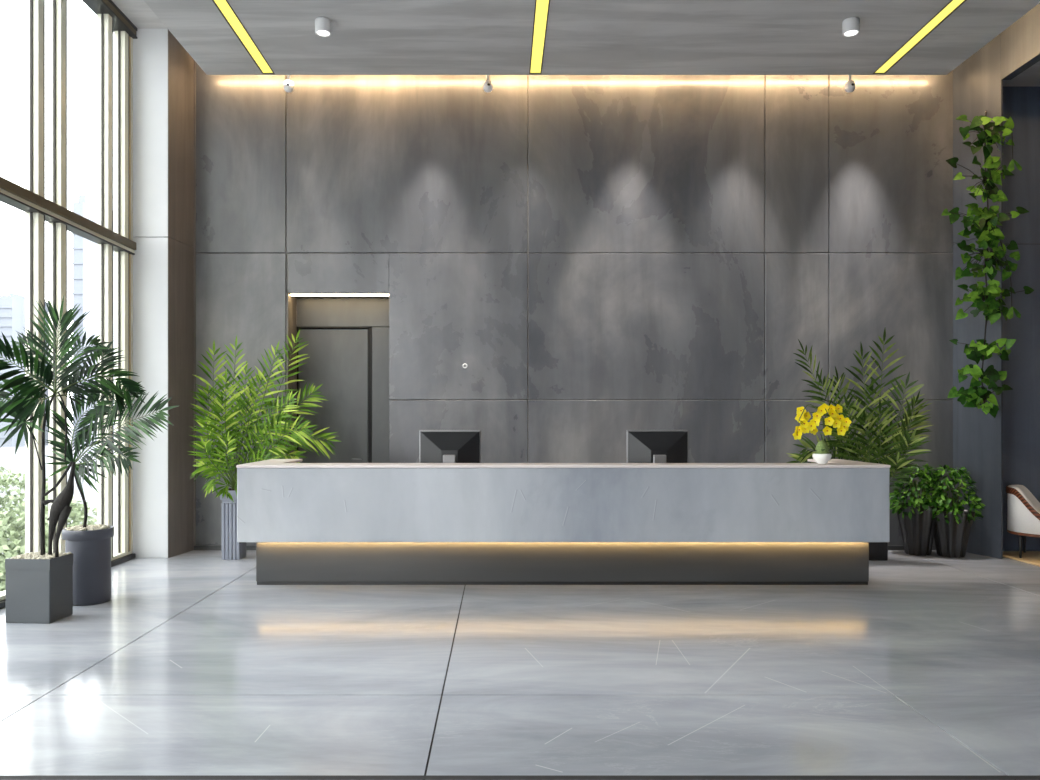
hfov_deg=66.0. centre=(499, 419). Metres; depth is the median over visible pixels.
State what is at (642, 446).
computer monitor
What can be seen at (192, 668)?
floor
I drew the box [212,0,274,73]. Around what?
strip light
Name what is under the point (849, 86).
wall spotlight
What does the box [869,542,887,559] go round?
planter
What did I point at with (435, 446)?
computer monitor
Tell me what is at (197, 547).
baseboard
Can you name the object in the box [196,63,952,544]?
wall
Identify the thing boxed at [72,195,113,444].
tower building
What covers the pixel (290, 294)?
light
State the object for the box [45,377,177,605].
potted palm
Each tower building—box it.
[0,293,48,446]
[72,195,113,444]
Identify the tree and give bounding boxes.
[0,466,113,573]
[0,510,48,591]
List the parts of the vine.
stem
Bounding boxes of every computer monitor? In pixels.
[419,430,480,462]
[626,430,687,462]
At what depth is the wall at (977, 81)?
8.80 m
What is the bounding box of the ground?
[0,429,113,553]
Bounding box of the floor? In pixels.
[0,550,1039,779]
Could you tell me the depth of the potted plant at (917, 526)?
8.75 m
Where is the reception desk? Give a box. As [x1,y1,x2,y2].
[236,459,890,584]
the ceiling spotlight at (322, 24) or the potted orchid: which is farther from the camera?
the ceiling spotlight at (322, 24)
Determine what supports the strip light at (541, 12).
attached to the ceiling
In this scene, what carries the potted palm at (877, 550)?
on the floor
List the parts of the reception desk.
panel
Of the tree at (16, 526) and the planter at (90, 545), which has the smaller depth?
the planter at (90, 545)
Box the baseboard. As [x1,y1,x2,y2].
[194,545,935,549]
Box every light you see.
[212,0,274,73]
[290,294,388,295]
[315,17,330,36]
[529,0,549,73]
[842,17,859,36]
[873,0,965,73]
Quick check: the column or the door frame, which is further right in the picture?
the door frame
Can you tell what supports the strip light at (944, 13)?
attached to the ceiling
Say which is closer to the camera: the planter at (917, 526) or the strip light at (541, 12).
the strip light at (541, 12)
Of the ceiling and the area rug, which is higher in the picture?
the ceiling
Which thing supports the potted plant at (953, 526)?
on the floor
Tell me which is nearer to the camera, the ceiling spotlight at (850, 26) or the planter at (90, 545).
the planter at (90, 545)
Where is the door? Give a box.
[297,327,371,462]
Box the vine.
[941,111,1033,417]
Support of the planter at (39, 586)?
attached to the potted palm at (39, 585)
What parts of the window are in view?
sill rail, head rail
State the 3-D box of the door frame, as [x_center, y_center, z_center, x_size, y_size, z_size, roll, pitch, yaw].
[-1.853,0.006,9.402,1.185,2.958,0.495,0,0,0]
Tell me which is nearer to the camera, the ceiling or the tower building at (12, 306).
the ceiling
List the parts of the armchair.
leg, frame, leg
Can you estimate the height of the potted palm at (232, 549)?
2.478 m
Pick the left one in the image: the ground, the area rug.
the ground
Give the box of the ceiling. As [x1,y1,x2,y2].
[112,0,1039,85]
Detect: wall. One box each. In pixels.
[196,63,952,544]
[953,3,1039,558]
[1002,86,1039,549]
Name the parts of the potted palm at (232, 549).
stem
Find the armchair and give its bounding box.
[1006,485,1039,557]
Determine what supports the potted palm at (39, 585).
on the floor
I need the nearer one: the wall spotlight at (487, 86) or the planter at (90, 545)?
the planter at (90, 545)
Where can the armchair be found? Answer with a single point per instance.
(1023, 509)
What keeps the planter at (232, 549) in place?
attached to the potted palm at (232, 549)
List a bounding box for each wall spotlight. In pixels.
[283,75,293,92]
[483,75,492,92]
[844,75,854,92]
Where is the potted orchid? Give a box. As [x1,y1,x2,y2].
[793,403,850,463]
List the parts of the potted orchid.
stem, flower pot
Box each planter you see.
[5,553,72,623]
[62,525,113,605]
[220,490,245,559]
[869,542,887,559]
[896,503,938,555]
[934,509,974,557]
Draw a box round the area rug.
[1003,551,1039,566]
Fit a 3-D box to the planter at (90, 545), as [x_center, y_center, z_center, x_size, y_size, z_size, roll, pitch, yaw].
[-3.370,1.185,6.550,0.380,0.601,0.380,0,0,0]
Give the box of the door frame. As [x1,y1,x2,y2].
[286,293,388,462]
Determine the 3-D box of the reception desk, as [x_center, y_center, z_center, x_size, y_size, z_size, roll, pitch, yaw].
[0.542,0.935,7.366,5.591,1.100,1.068,0,0,0]
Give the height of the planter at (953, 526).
0.500 m
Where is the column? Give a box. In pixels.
[132,29,195,557]
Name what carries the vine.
attached to the wall at (977, 81)
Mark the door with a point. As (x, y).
(340, 358)
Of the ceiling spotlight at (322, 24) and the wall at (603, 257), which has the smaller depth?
the ceiling spotlight at (322, 24)
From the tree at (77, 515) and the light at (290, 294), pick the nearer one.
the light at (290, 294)
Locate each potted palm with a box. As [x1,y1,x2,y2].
[0,296,146,623]
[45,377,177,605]
[187,330,341,559]
[786,329,931,559]
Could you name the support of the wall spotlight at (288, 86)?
hanging from the ceiling
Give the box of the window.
[0,0,136,608]
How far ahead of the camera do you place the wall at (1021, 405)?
9.15 m

